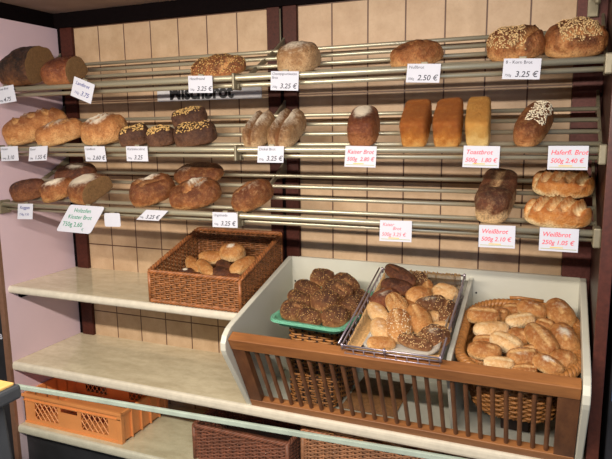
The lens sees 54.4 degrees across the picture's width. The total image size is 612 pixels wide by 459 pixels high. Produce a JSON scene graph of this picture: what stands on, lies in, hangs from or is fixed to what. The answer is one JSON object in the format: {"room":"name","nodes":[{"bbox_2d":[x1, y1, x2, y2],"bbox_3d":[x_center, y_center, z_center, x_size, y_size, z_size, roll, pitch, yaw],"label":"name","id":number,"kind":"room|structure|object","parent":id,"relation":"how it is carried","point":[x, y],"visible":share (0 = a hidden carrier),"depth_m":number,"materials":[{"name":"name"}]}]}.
{"room":"food shop","nodes":[
{"label":"food shop","id":0,"kind":"room"},
{"bbox_2d":[0,18,80,458],"bbox_3d":[-1.125,0.189,2.532,0.020,2.049,0.383,3,10,22],"label":"wall","id":1,"kind":"structure","parent":0,"point":[33,248],"depth_m":2.46,"materials":[{"name":"paint"}]},
{"bbox_2d":[0,239,21,458],"bbox_3d":[-1.203,0.220,2.352,0.024,2.049,0.014,3,10,22],"label":"trim","id":2,"kind":"structure","parent":1,"relation":"attached to","point":[3,302],"depth_m":2.39,"materials":[{"name":"wood"}]},
{"bbox_2d":[0,0,170,13],"bbox_3d":[-0.159,-0.814,1.821,3.000,0.021,0.620,3,10,22],"label":"ceiling","id":3,"kind":"structure","parent":0,"point":[50,6],"depth_m":2.32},
{"bbox_2d":[73,0,577,448],"bbox_3d":[0.359,-0.042,2.131,6.000,2.600,0.100,3,10,22],"label":"wall","id":4,"kind":"structure","parent":0,"point":[136,245],"depth_m":2.13,"materials":[{"name":"beige tile"}]},
{"bbox_2d":[57,27,99,391],"bbox_3d":[-0.996,0.163,2.676,0.061,2.049,0.014,3,10,22],"label":"trim","id":5,"kind":"structure","parent":4,"relation":"attached to","point":[66,34],"depth_m":2.64,"materials":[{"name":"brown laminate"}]},
{"bbox_2d":[8,267,236,320],"bbox_3d":[-0.624,0.251,2.337,1.057,0.055,0.372,3,10,22],"label":"shelf","id":6,"kind":"object","parent":4,"relation":"attached to","point":[127,289],"visible":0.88,"depth_m":2.31,"materials":[{"name":"beige laminate"}]},
{"bbox_2d":[147,227,282,312],"bbox_3d":[-0.323,0.133,2.179,0.385,0.222,0.347,3,10,22],"label":"wicker basket","id":7,"kind":"object","parent":6,"relation":"on","point":[250,281],"visible":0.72,"depth_m":2.09,"materials":[{"name":"wicker"}]},
{"bbox_2d":[159,289,251,304],"bbox_3d":[-0.325,0.209,2.188,0.320,0.045,0.280,3,10,22],"label":"block","id":8,"kind":"object","parent":7,"relation":"in","point":[166,289],"visible":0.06,"depth_m":2.06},
{"bbox_2d":[158,274,259,294],"bbox_3d":[-0.322,0.184,2.186,0.344,0.004,0.305,3,10,22],"label":"paper liner","id":9,"kind":"object","parent":8,"relation":"on","point":[259,274],"visible":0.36,"depth_m":2.09,"materials":[{"name":"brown paper"}]},
{"bbox_2d":[216,259,230,267],"bbox_3d":[-0.301,0.137,2.202,0.052,0.048,0.101,-8,12,-36],"label":"bun","id":10,"kind":"object","parent":9,"relation":"on","point":[221,262],"visible":0.54,"depth_m":2.19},
{"bbox_2d":[219,243,245,261],"bbox_3d":[-0.274,0.084,2.228,0.099,0.068,0.083,5,11,29],"label":"bun","id":11,"kind":"object","parent":10,"relation":"on","point":[231,252],"visible":0.9,"depth_m":2.20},
{"bbox_2d":[229,256,255,274],"bbox_3d":[-0.225,0.129,2.136,0.107,0.062,0.061,-7,12,-35],"label":"bun","id":12,"kind":"object","parent":7,"relation":"in","point":[239,266],"visible":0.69,"depth_m":2.11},
{"bbox_2d":[18,390,320,458],"bbox_3d":[-0.139,0.847,2.227,2.098,0.037,0.388,3,10,22],"label":"shelf","id":13,"kind":"object","parent":4,"relation":"attached to","point":[167,436],"visible":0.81,"depth_m":2.33,"materials":[{"name":"beige laminate"}]},
{"bbox_2d":[21,378,167,444],"bbox_3d":[-0.878,0.726,2.503,0.509,0.127,0.304,3,10,22],"label":"crate","id":14,"kind":"object","parent":13,"relation":"on","point":[110,423],"visible":0.62,"depth_m":2.42,"materials":[{"name":"orange plastic"}]},
{"bbox_2d":[192,408,301,458],"bbox_3d":[-0.179,0.757,2.235,0.399,0.138,0.314,3,10,22],"label":"storage basket","id":15,"kind":"object","parent":13,"relation":"on","point":[212,441],"visible":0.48,"depth_m":2.13,"materials":[{"name":"red wicker"}]},
{"bbox_2d":[301,426,473,458],"bbox_3d":[0.311,0.741,2.018,0.608,0.230,0.328,3,10,22],"label":"storage basket","id":16,"kind":"object","parent":13,"relation":"on","point":[310,449],"visible":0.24,"depth_m":1.94,"materials":[{"name":"beige wicker"}]},
{"bbox_2d":[0,0,349,28],"bbox_3d":[-0.214,-0.779,1.861,2.130,0.060,0.600,3,10,22],"label":"trim","id":17,"kind":"structure","parent":4,"relation":"attached to","point":[173,8],"depth_m":2.32,"materials":[{"name":"black"}]},
{"bbox_2d":[157,82,261,101],"bbox_3d":[-0.380,-0.530,2.301,0.467,0.059,0.006,3,10,22],"label":"sign","id":18,"kind":"object","parent":4,"relation":"attached to","point":[246,92],"visible":0.66,"depth_m":2.29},
{"bbox_2d":[266,5,300,429],"bbox_3d":[-0.074,0.216,2.296,0.116,2.049,0.014,3,10,22],"label":"trim","id":19,"kind":"structure","parent":4,"relation":"attached to","point":[290,26],"depth_m":2.19,"materials":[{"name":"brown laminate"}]},
{"bbox_2d":[12,333,583,458],"bbox_3d":[-0.142,0.578,2.183,2.098,0.038,0.386,3,10,22],"label":"shelf","id":20,"kind":"object","parent":4,"relation":"attached to","point":[180,374],"visible":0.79,"depth_m":2.26,"materials":[{"name":"beige laminate"}]},
{"bbox_2d":[220,256,591,458],"bbox_3d":[0.313,0.383,1.877,1.029,0.444,0.527,3,10,22],"label":"bin","id":21,"kind":"object","parent":20,"relation":"on","point":[257,351],"visible":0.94,"depth_m":1.80,"materials":[{"name":"white laminate"}]},
{"bbox_2d":[289,326,354,406],"bbox_3d":[0.057,0.433,2.030,0.174,0.260,0.219,3,10,22],"label":"basket","id":22,"kind":"object","parent":21,"relation":"in","point":[294,333],"visible":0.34,"depth_m":1.94,"materials":[{"name":"wicker"}]},
{"bbox_2d":[270,287,373,333],"bbox_3d":[0.079,0.264,1.988,0.266,0.043,0.391,4,11,27],"label":"tray","id":23,"kind":"object","parent":22,"relation":"on","point":[276,317],"visible":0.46,"depth_m":1.83,"materials":[{"name":"green plastic"}]},
{"bbox_2d":[280,299,307,321],"bbox_3d":[-0.038,0.258,1.915,0.094,0.063,0.077,5,11,30],"label":"seeded roll","id":24,"kind":"object","parent":23,"relation":"in","point":[289,308],"visible":0.82,"depth_m":1.89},
{"bbox_2d":[294,279,321,295],"bbox_3d":[0.008,0.206,2.053,0.114,0.064,0.075,9,13,44],"label":"seeded roll","id":25,"kind":"object","parent":23,"relation":"in","point":[306,286],"visible":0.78,"depth_m":2.03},
{"bbox_2d":[310,268,334,286],"bbox_3d":[0.057,0.165,2.064,0.086,0.058,0.072,5,11,30],"label":"seeded roll","id":26,"kind":"object","parent":25,"relation":"on","point":[318,275],"visible":0.86,"depth_m":2.04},
{"bbox_2d":[296,307,321,324],"bbox_3d":[0.010,0.270,1.857,0.085,0.054,0.066,6,11,33],"label":"seeded roll","id":27,"kind":"object","parent":23,"relation":"in","point":[309,315],"visible":0.98,"depth_m":1.83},
{"bbox_2d":[310,289,339,311],"bbox_3d":[0.061,0.225,1.904,0.096,0.066,0.079,2,10,18],"label":"seeded roll","id":28,"kind":"object","parent":23,"relation":"on","point":[320,299],"visible":0.94,"depth_m":1.88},
{"bbox_2d":[321,305,348,326],"bbox_3d":[0.090,0.269,1.851,0.088,0.066,0.077,1,10,11],"label":"seeded roll","id":29,"kind":"object","parent":23,"relation":"in","point":[334,315],"visible":0.95,"depth_m":1.82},
{"bbox_2d":[322,278,352,298],"bbox_3d":[0.101,0.199,1.969,0.078,0.069,0.119,-8,12,-38],"label":"seeded roll","id":30,"kind":"object","parent":23,"relation":"on","point":[342,288],"visible":0.76,"depth_m":1.94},
{"bbox_2d":[339,294,365,319],"bbox_3d":[0.143,0.246,1.909,0.096,0.076,0.083,-7,12,-35],"label":"seeded roll","id":31,"kind":"object","parent":23,"relation":"in","point":[351,302],"visible":0.64,"depth_m":1.88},
{"bbox_2d":[343,377,411,416],"bbox_3d":[0.244,0.562,2.020,0.180,0.005,0.260,3,10,22],"label":"mat","id":32,"kind":"object","parent":21,"relation":"in","point":[385,385],"visible":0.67,"depth_m":2.01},
{"bbox_2d":[338,267,465,366],"bbox_3d":[0.306,0.247,1.812,0.291,0.162,0.444,3,10,22],"label":"wire basket","id":33,"kind":"object","parent":21,"relation":"on","point":[461,285],"visible":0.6,"depth_m":1.69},
{"bbox_2d":[381,278,413,295],"bbox_3d":[0.296,0.183,1.921,0.120,0.048,0.058,7,12,39],"label":"roll","id":34,"kind":"object","parent":33,"relation":"in","point":[402,286],"visible":0.67,"depth_m":1.90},
{"bbox_2d":[384,264,415,285],"bbox_3d":[0.309,0.148,1.961,0.058,0.057,0.137,-7,12,-34],"label":"roll","id":35,"kind":"object","parent":33,"relation":"in","point":[392,270],"visible":0.9,"depth_m":1.94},
{"bbox_2d":[347,269,460,361],"bbox_3d":[0.312,0.241,1.814,0.258,0.156,0.410,3,10,22],"label":"mat","id":36,"kind":"object","parent":33,"relation":"in","point":[362,329],"visible":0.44,"depth_m":1.79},
{"bbox_2d":[361,284,457,354],"bbox_3d":[0.319,0.250,1.787,0.219,0.128,0.336,3,10,22],"label":"paper liner","id":37,"kind":"object","parent":36,"relation":"on","point":[399,348],"visible":0.14,"depth_m":1.65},
{"bbox_2d":[367,336,395,349],"bbox_3d":[0.212,0.321,1.682,0.084,0.036,0.047,2,10,18],"label":"roll","id":38,"kind":"object","parent":37,"relation":"on","point":[376,342],"visible":0.87,"depth_m":1.67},
{"bbox_2d":[385,292,407,310],"bbox_3d":[0.278,0.229,1.830,0.061,0.060,0.101,-3,10,-14],"label":"roll","id":39,"kind":"object","parent":37,"relation":"on","point":[393,299],"visible":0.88,"depth_m":1.81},
{"bbox_2d":[386,308,412,343],"bbox_3d":[0.273,0.280,1.741,0.078,0.081,0.137,1,10,8],"label":"roll","id":40,"kind":"object","parent":37,"relation":"on","point":[398,321],"visible":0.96,"depth_m":1.71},
{"bbox_2d":[397,333,432,351],"bbox_3d":[0.301,0.311,1.664,0.109,0.040,0.047,7,12,38],"label":"roll","id":41,"kind":"object","parent":37,"relation":"on","point":[410,340],"visible":1,"depth_m":1.65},
{"bbox_2d":[406,303,433,334],"bbox_3d":[0.336,0.266,1.756,0.073,0.077,0.138,-1,10,-2],"label":"roll","id":42,"kind":"object","parent":37,"relation":"in","point":[420,317],"visible":0.68,"depth_m":1.73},
{"bbox_2d":[415,294,445,310],"bbox_3d":[0.382,0.227,1.824,0.099,0.051,0.059,0,10,4],"label":"roll","id":43,"kind":"object","parent":37,"relation":"on","point":[432,302],"visible":0.73,"depth_m":1.80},
{"bbox_2d":[418,324,450,347],"bbox_3d":[0.361,0.298,1.675,0.090,0.062,0.076,-1,10,1],"label":"roll","id":44,"kind":"object","parent":37,"relation":"on","point":[436,333],"visible":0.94,"depth_m":1.65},
{"bbox_2d":[431,283,458,302],"bbox_3d":[0.438,0.202,1.875,0.077,0.060,0.087,-9,13,-41],"label":"roll","id":45,"kind":"object","parent":37,"relation":"on","point":[448,291],"visible":0.64,"depth_m":1.85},
{"bbox_2d":[405,285,431,301],"bbox_3d":[0.355,0.206,1.870,0.086,0.057,0.071,-5,10,-22],"label":"roll","id":46,"kind":"object","parent":33,"relation":"in","point":[414,293],"visible":0.62,"depth_m":1.85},
{"bbox_2d":[454,296,580,422],"bbox_3d":[0.613,0.377,1.724,0.342,0.281,0.400,3,10,22],"label":"basket","id":47,"kind":"object","parent":21,"relation":"in","point":[466,335],"visible":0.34,"depth_m":1.65,"materials":[{"name":"wicker"}]},
{"bbox_2d":[466,306,500,323],"bbox_3d":[0.534,0.257,1.792,0.099,0.050,0.063,4,11,26],"label":"bread roll","id":48,"kind":"object","parent":47,"relation":"in","point":[476,314],"visible":0.86,"depth_m":1.77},
{"bbox_2d":[467,341,501,360],"bbox_3d":[0.491,0.332,1.638,0.090,0.047,0.058,4,11,26],"label":"bread roll","id":49,"kind":"object","parent":47,"relation":"in","point":[478,350],"visible":0.87,"depth_m":1.62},
{"bbox_2d":[473,321,509,334],"bbox_3d":[0.539,0.290,1.737,0.102,0.042,0.052,0,10,7],"label":"bread roll","id":50,"kind":"object","parent":47,"relation":"in","point":[481,328],"visible":0.83,"depth_m":1.72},
{"bbox_2d":[483,356,514,368],"bbox_3d":[0.517,0.357,1.593,0.081,0.036,0.044,2,10,17],"label":"bread roll","id":51,"kind":"object","parent":47,"relation":"in","point":[496,361],"visible":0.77,"depth_m":1.58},
{"bbox_2d":[489,331,522,352],"bbox_3d":[0.560,0.315,1.669,0.059,0.052,0.095,-8,12,-37],"label":"bread roll","id":52,"kind":"object","parent":47,"relation":"in","point":[506,341],"visible":0.73,"depth_m":1.65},
{"bbox_2d":[505,312,535,327],"bbox_3d":[0.631,0.267,1.756,0.087,0.043,0.049,0,10,3],"label":"bread roll","id":53,"kind":"object","parent":47,"relation":"in","point":[520,320],"visible":0.82,"depth_m":1.74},
{"bbox_2d":[506,347,537,363],"bbox_3d":[0.583,0.343,1.604,0.084,0.049,0.060,0,10,7],"label":"bread roll","id":54,"kind":"object","parent":47,"relation":"in","point":[520,355],"visible":0.62,"depth_m":1.59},
{"bbox_2d":[516,299,546,319],"bbox_3d":[0.682,0.240,1.798,0.091,0.053,0.059,8,13,43],"label":"bread roll","id":55,"kind":"object","parent":47,"relation":"in","point":[537,309],"visible":0.86,"depth_m":1.78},
{"bbox_2d":[524,322,558,354],"bbox_3d":[0.654,0.306,1.657,0.070,0.071,0.129,-3,10,-12],"label":"bread roll","id":56,"kind":"object","parent":47,"relation":"in","point":[536,334],"visible":0.8,"depth_m":1.63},
{"bbox_2d":[532,353,564,374],"bbox_3d":[0.632,0.352,1.557,0.052,0.046,0.086,-7,11,-34],"label":"bread roll","id":57,"kind":"object","parent":47,"relation":"in","point":[545,363],"visible":0.85,"depth_m":1.54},
{"bbox_2d":[545,298,575,326],"bbox_3d":[0.752,0.246,1.768,0.076,0.074,0.113,0,10,4],"label":"bread roll","id":58,"kind":"object","parent":47,"relation":"in","point":[558,310],"visible":0.8,"depth_m":1.74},
{"bbox_2d":[550,349,576,369],"bbox_3d":[0.682,0.349,1.582,0.070,0.058,0.071,7,12,39],"label":"bread roll","id":59,"kind":"object","parent":47,"relation":"in","point":[567,358],"visible":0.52,"depth_m":1.56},
{"bbox_2d":[549,322,579,352],"bbox_3d":[0.719,0.303,1.657,0.069,0.072,0.114,-1,10,-2],"label":"bread roll","id":60,"kind":"object","parent":47,"relation":"in","point":[563,333],"visible":0.66,"depth_m":1.63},
{"bbox_2d":[0,157,601,247],"bbox_3d":[-0.153,-0.141,2.059,2.098,0.212,0.384,3,10,22],"label":"rack","id":61,"kind":"object","parent":4,"relation":"attached to","point":[593,236],"visible":0.7,"depth_m":1.89,"materials":[{"name":"metal"}]},
{"bbox_2d":[9,178,44,201],"bbox_3d":[-1.076,-0.154,2.316,0.143,0.091,0.078,-2,10,-5],"label":"loaf","id":62,"kind":"object","parent":61,"relation":"on","point":[27,189],"visible":0.73,"depth_m":2.29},
{"bbox_2d":[39,177,72,202],"bbox_3d":[-0.944,-0.151,2.274,0.136,0.095,0.085,-5,11,-25],"label":"loaf","id":63,"kind":"object","parent":61,"relation":"on","point":[54,190],"visible":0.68,"depth_m":2.24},
{"bbox_2d":[54,162,96,178],"bbox_3d":[-0.916,-0.224,2.368,0.167,0.084,0.113,0,10,4],"label":"loaf","id":64,"kind":"object","parent":61,"relation":"on","point":[72,170],"visible":0.7,"depth_m":2.33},
{"bbox_2d":[57,204,103,233],"bbox_3d":[-0.808,-0.040,2.138,0.212,0.105,0.022,3,10,22],"label":"price sign","id":65,"kind":"object","parent":61,"relation":"attached to","point":[77,218],"visible":1,"depth_m":2.13,"materials":[{"name":"white paper"}]},
{"bbox_2d":[67,173,112,204],"bbox_3d":[-0.829,-0.155,2.245,0.141,0.110,0.149,5,11,32],"label":"loaf","id":66,"kind":"object","parent":61,"relation":"on","point":[85,189],"visible":0.99,"depth_m":2.19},
{"bbox_2d":[129,173,175,206],"bbox_3d":[-0.544,-0.142,2.120,0.166,0.117,0.118,-4,10,-21],"label":"round loaf","id":67,"kind":"object","parent":61,"relation":"on","point":[150,190],"visible":0.91,"depth_m":2.08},
{"bbox_2d":[169,177,221,209],"bbox_3d":[-0.381,-0.127,2.056,0.180,0.106,0.153,-3,10,-11],"label":"round loaf","id":68,"kind":"object","parent":61,"relation":"on","point":[193,193],"visible":1,"depth_m":2.01,"materials":[{"name":"food"}]},
{"bbox_2d":[174,162,223,183],"bbox_3d":[-0.390,-0.204,2.164,0.191,0.080,0.123,3,10,19],"label":"round loaf","id":69,"kind":"object","parent":61,"relation":"on","point":[214,171],"visible":0.83,"depth_m":2.13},
{"bbox_2d":[212,210,237,227],"bbox_3d":[-0.258,-0.034,1.913,0.095,0.054,0.015,3,10,22],"label":"price card","id":70,"kind":"object","parent":61,"relation":"attached to","point":[220,219],"visible":1,"depth_m":1.91,"materials":[{"name":"white paper"}]},
{"bbox_2d":[231,179,273,212],"bbox_3d":[-0.176,-0.113,1.964,0.152,0.106,0.098,-8,12,-39],"label":"loaf","id":71,"kind":"object","parent":61,"relation":"on","point":[251,195],"visible":0.96,"depth_m":1.93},
{"bbox_2d":[379,220,411,241],"bbox_3d":[0.255,0.004,1.698,0.094,0.061,0.009,3,10,22],"label":"price card","id":72,"kind":"object","parent":61,"relation":"attached to","point":[390,230],"visible":1,"depth_m":1.70,"materials":[{"name":"white paper"}]},
{"bbox_2d":[474,168,517,223],"bbox_3d":[0.545,-0.099,1.698,0.103,0.146,0.202,5,11,29],"label":"loaf","id":73,"kind":"object","parent":61,"relation":"on","point":[495,198],"visible":1,"depth_m":1.64,"materials":[{"name":"food"}]},
{"bbox_2d":[478,225,515,248],"bbox_3d":[0.510,0.019,1.593,0.094,0.061,0.009,3,10,22],"label":"price card","id":74,"kind":"object","parent":61,"relation":"attached to","point":[492,236],"visible":1,"depth_m":1.59,"materials":[{"name":"white paper"}]},
{"bbox_2d":[524,195,591,228],"bbox_3d":[0.672,-0.051,1.593,0.169,0.088,0.101,4,11,25],"label":"loaf","id":75,"kind":"object","parent":61,"relation":"on","point":[555,211],"visible":0.99,"depth_m":1.56,"materials":[{"name":"food"}]},
{"bbox_2d":[539,227,578,252],"bbox_3d":[0.651,0.027,1.535,0.093,0.060,0.009,3,10,22],"label":"price card","id":76,"kind":"object","parent":61,"relation":"attached to","point":[550,239],"visible":1,"depth_m":1.53,"materials":[{"name":"white paper"}]},
{"bbox_2d":[532,169,594,198],"bbox_3d":[0.728,-0.136,1.688,0.164,0.089,0.101,4,11,27],"label":"loaf","id":77,"kind":"object","parent":61,"relation":"on","point":[564,183],"visible":0.92,"depth_m":1.65,"materials":[{"name":"food"}]},
{"bbox_2d":[0,90,607,164],"bbox_3d":[-0.155,-0.348,2.025,2.098,0.212,0.384,3,10,22],"label":"rack","id":78,"kind":"object","parent":4,"relation":"attached to","point":[240,151],"visible":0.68,"depth_m":1.80,"materials":[{"name":"metal"}]},
{"bbox_2d":[2,107,67,145],"bbox_3d":[-1.043,-0.398,2.305,0.244,0.147,0.107,-4,10,-19],"label":"loaf","id":79,"kind":"object","parent":78,"relation":"on","point":[17,131],"visible":0.68,"depth_m":2.26,"materials":[{"name":"food"}]},
{"bbox_2d":[35,118,81,146],"bbox_3d":[-0.920,-0.362,2.231,0.176,0.110,0.091,-4,10,-21],"label":"loaf","id":80,"kind":"object","parent":78,"relation":"on","point":[60,131],"visible":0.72,"depth_m":2.19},
{"bbox_2d":[84,145,106,161],"bbox_3d":[-0.730,-0.266,2.072,0.100,0.057,0.016,3,10,22],"label":"price card","id":81,"kind":"object","parent":78,"relation":"attached to","point":[95,152],"visible":1,"depth_m":2.07,"materials":[{"name":"white paper"}]},
{"bbox_2d":[79,113,127,145],"bbox_3d":[-0.730,-0.363,2.159,0.172,0.118,0.141,2,10,14],"label":"round loaf","id":82,"kind":"object","parent":78,"relation":"on","point":[103,129],"visible":0.8,"depth_m":2.11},
{"bbox_2d":[118,123,148,146],"bbox_3d":[-0.599,-0.330,2.087,0.112,0.090,0.092,-1,10,0],"label":"loaf","id":83,"kind":"object","parent":78,"relation":"on","point":[133,135],"visible":0.87,"depth_m":2.05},
{"bbox_2d":[126,145,147,160],"bbox_3d":[-0.566,-0.258,2.004,0.094,0.055,0.015,3,10,22],"label":"price card","id":84,"kind":"object","parent":78,"relation":"attached to","point":[137,152],"visible":1,"depth_m":2.00,"materials":[{"name":"white paper"}]},
{"bbox_2d":[145,124,174,146],"bbox_3d":[-0.496,-0.319,2.041,0.105,0.081,0.087,-1,10,-2],"label":"loaf","id":85,"kind":"object","parent":78,"relation":"on","point":[160,135],"visible":0.93,"depth_m":2.01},
{"bbox_2d":[171,106,207,126],"bbox_3d":[-0.414,-0.399,2.113,0.127,0.077,0.089,-1,10,0],"label":"loaf","id":86,"kind":"object","parent":78,"relation":"on","point":[191,113],"visible":0.87,"depth_m":2.08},
{"bbox_2d":[173,120,216,146],"bbox_3d":[-0.371,-0.321,2.000,0.148,0.092,0.104,0,10,3],"label":"loaf","id":87,"kind":"object","parent":78,"relation":"on","point":[186,134],"visible":0.96,"depth_m":1.96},
{"bbox_2d":[242,109,274,146],"bbox_3d":[-0.150,-0.325,1.923,0.084,0.128,0.168,2,10,18],"label":"loaf","id":88,"kind":"object","parent":78,"relation":"on","point":[254,133],"visible":0.74,"depth_m":1.87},
{"bbox_2d":[257,144,283,162],"bbox_3d":[-0.106,-0.232,1.815,0.088,0.055,0.015,3,10,22],"label":"price card","id":89,"kind":"object","parent":78,"relation":"attached to","point":[271,153],"visible":1,"depth_m":1.81,"materials":[{"name":"white paper"}]},
{"bbox_2d":[267,107,306,146],"bbox_3d":[-0.059,-0.322,1.893,0.098,0.133,0.183,4,10,24],"label":"loaf","id":90,"kind":"object","parent":78,"relation":"on","point":[288,127],"visible":0.83,"depth_m":1.84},
{"bbox_2d":[344,146,376,167],"bbox_3d":[0.156,-0.208,1.703,0.094,0.061,0.009,3,10,22],"label":"price card","id":91,"kind":"object","parent":78,"relation":"attached to","point":[355,156],"visible":1,"depth_m":1.70,"materials":[{"name":"white paper"}]},
{"bbox_2d":[347,105,379,145],"bbox_3d":[0.174,-0.311,1.792,0.095,0.125,0.158,1,10,11],"label":"loaf","id":92,"kind":"object","parent":78,"relation":"on","point":[363,126],"visible":0.94,"depth_m":1.74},
{"bbox_2d":[399,99,431,146],"bbox_3d":[0.324,-0.312,1.747,0.081,0.143,0.191,2,10,17],"label":"loaf","id":93,"kind":"object","parent":78,"relation":"on","point":[415,123],"visible":0.98,"depth_m":1.68,"materials":[{"name":"food"}]},
{"bbox_2d":[432,97,463,146],"bbox_3d":[0.410,-0.307,1.711,0.083,0.146,0.191,2,10,18],"label":"loaf","id":94,"kind":"object","parent":78,"relation":"on","point":[448,117],"visible":0.95,"depth_m":1.65,"materials":[{"name":"food"}]},
{"bbox_2d":[465,96,490,145],"bbox_3d":[0.487,-0.303,1.683,0.070,0.147,0.197,2,10,17],"label":"loaf","id":95,"kind":"object","parent":78,"relation":"on","point":[478,111],"visible":0.94,"depth_m":1.62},
{"bbox_2d":[462,146,499,167],"bbox_3d":[0.463,-0.192,1.577,0.094,0.058,0.009,3,10,22],"label":"price card","id":96,"kind":"object","parent":78,"relation":"attached to","point":[473,156],"visible":1,"depth_m":1.57,"materials":[{"name":"white paper"}]},
{"bbox_2d":[513,100,553,146],"bbox_3d":[0.621,-0.289,1.626,0.083,0.127,0.190,6,12,35],"label":"loaf","id":97,"kind":"object","parent":78,"relation":"on","point":[534,123],"visible":0.99,"depth_m":1.57,"materials":[{"name":"food"}]},
{"bbox_2d":[547,146,588,169],"bbox_3d":[0.657,-0.180,1.496,0.093,0.060,0.009,3,10,22],"label":"price card","id":98,"kind":"object","parent":78,"relation":"attached to","point":[559,157],"visible":1,"depth_m":1.50,"materials":[{"name":"white paper"}]},
{"bbox_2d":[14,13,611,96],"bbox_3d":[-0.158,-0.564,1.989,2.098,0.212,0.384,3,10,22],"label":"rack","id":99,"kind":"object","parent":4,"relation":"attached to","point":[238,80],"visible":0.68,"depth_m":1.84,"materials":[{"name":"metal"}]},
{"bbox_2d":[0,46,54,85],"bbox_3d":[-1.090,-0.624,2.288,0.182,0.153,0.209,1,10,12],"label":"loaf","id":100,"kind":"object","parent":99,"relation":"on","point":[22,66],"visible":0.85,"depth_m":2.21,"materials":[{"name":"food"}]},
{"bbox_2d":[40,56,87,84],"bbox_3d":[-0.898,-0.580,2.183,0.149,0.107,0.130,2,10,17],"label":"loaf","id":101,"kind":"object","parent":99,"relation":"on","point":[60,70],"visible":0.93,"depth_m":2.13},
{"bbox_2d":[71,76,94,103],"bbox_3d":[-0.765,-0.479,2.049,0.101,0.096,0.018,3,10,22],"label":"price card","id":102,"kind":"object","parent":99,"relation":"attached to","point":[83,90],"visible":1,"depth_m":2.04,"materials":[{"name":"white paper"}]},
{"bbox_2d":[188,74,212,92],"bbox_3d":[-0.329,-0.458,1.870,0.092,0.060,0.016,3,10,22],"label":"price card","id":103,"kind":"object","parent":99,"relation":"attached to","point":[200,83],"visible":1,"depth_m":1.87,"materials":[{"name":"white paper"}]},
{"bbox_2d":[191,53,245,75],"bbox_3d":[-0.281,-0.525,1.922,0.184,0.084,0.105,2,10,15],"label":"loaf","id":104,"kind":"object","parent":99,"relation":"on","point":[225,64],"visible":0.98,"depth_m":1.88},
{"bbox_2d":[270,69,298,90],"bbox_3d":[-0.062,-0.441,1.760,0.090,0.064,0.016,3,10,22],"label":"price card","id":105,"kind":"object","parent":99,"relation":"attached to","point":[287,80],"visible":1,"depth_m":1.75,"materials":[{"name":"white paper"}]},
{"bbox_2d":[277,41,320,71],"bbox_3d":[-0.024,-0.525,1.821,0.139,0.100,0.121,4,11,26],"label":"round loaf","id":106,"kind":"object","parent":99,"relation":"on","point":[301,56],"visible":0.9,"depth_m":1.77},
{"bbox_2d":[390,39,443,66],"bbox_3d":[0.312,-0.492,1.681,0.150,0.083,0.107,0,10,5],"label":"loaf","id":107,"kind":"object","parent":99,"relation":"on","point":[417,51],"visible":0.87,"depth_m":1.64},
{"bbox_2d":[406,62,440,82],"bbox_3d":[0.316,-0.422,1.603,0.092,0.058,0.015,3,10,22],"label":"price card","id":108,"kind":"object","parent":99,"relation":"attached to","point":[424,72],"visible":1,"depth_m":1.60,"materials":[{"name":"white paper"}]},
{"bbox_2d":[486,24,545,61],"bbox_3d":[0.556,-0.492,1.581,0.150,0.103,0.125,2,10,16],"label":"loaf","id":109,"kind":"object","parent":99,"relation":"on","point":[506,42],"visible":0.99,"depth_m":1.54,"materials":[{"name":"food"}]},
{"bbox_2d":[502,56,541,78],"bbox_3d":[0.546,-0.408,1.509,0.093,0.060,0.016,3,10,22],"label":"price card","id":110,"kind":"object","parent":99,"relation":"attached to","point":[522,67],"visible":1,"depth_m":1.50,"materials":[{"name":"white paper"}]},
{"bbox_2d":[544,16,608,57],"bbox_3d":[0.692,-0.489,1.528,0.152,0.107,0.128,-1,10,-1],"label":"loaf","id":111,"kind":"object","parent":99,"relation":"on","point":[582,36],"visible":0.98,"depth_m":1.48,"materials":[{"name":"food"}]},
{"bbox_2d":[561,0,608,299],"bbox_3d":[0.857,0.268,1.912,0.081,2.049,0.014,3,10,22],"label":"trim","id":112,"kind":"structure","parent":4,"relation":"attached to","point":[585,85],"depth_m":1.81,"materials":[{"name":"brown laminate"}]},
{"bbox_2d":[584,0,611,458],"bbox_3d":[0.834,0.271,1.718,0.024,2.109,0.385,3,10,22],"label":"wall","id":113,"kind":"structure","parent":0,"point":[607,80],"depth_m":1.64,"materials":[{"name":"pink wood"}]},
{"bbox_2d":[586,91,611,458],"bbox_3d":[0.758,0.302,1.537,0.030,2.109,0.013,3,10,22],"label":"trim","id":114,"kind":"structure","parent":113,"relation":"attached to","point":[605,263],"depth_m":1.52,"materials":[{"name":"brown wood"}]},
{"bbox_3d":[-0.432,1.580,0.437,6.000,0.020,4.300,3,10,22],"label":"floor","id":115,"kind":"structure","parent":0,"visible":0},
{"bbox_2d":[0,314,14,458],"bbox_3d":[-1.361,0.570,2.692,0.460,1.250,0.353,3,10,22],"label":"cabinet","id":116,"kind":"object","parent":115,"relation":"on","point":[3,376],"visible":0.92,"depth_m":2.46,"materials":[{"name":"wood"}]},
{"bbox_2d":[0,380,20,458],"bbox_3d":[-1.080,0.756,1.351,0.660,0.719,0.605,3,10,22],"label":"tub","id":117,"kind":"object","parent":115,"relation":"on","point":[10,392],"visible":1,"depth_m":1.44,"materials":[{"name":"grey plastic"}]},
{"bbox_2d":[27,434,124,458],"bbox_3d":[-0.193,1.083,2.130,2.098,0.396,0.020,3,10,22],"label":"panel","id":118,"kind":"object","parent":115,"relation":"on","point":[38,448],"visible":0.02,"depth_m":2.44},
{"bbox_2d":[18,384,466,458],"bbox_3d":[0.209,0.775,1.239,2.000,0.687,0.009,3,10,19],"label":"glass pane","id":119,"kind":"object","parent":115,"relation":"on","point":[314,436],"visible":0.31,"depth_m":1.30,"materials":[{"name":"glass"}]},
{"bbox_2d":[598,283,611,458],"bbox_3d":[1.120,0.391,1.614,0.555,1.900,0.352,3,10,22],"label":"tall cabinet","id":120,"kind":"object","parent":115,"relation":"on","point":[605,446],"visible":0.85,"depth_m":1.62,"materials":[{"name":"wood"}]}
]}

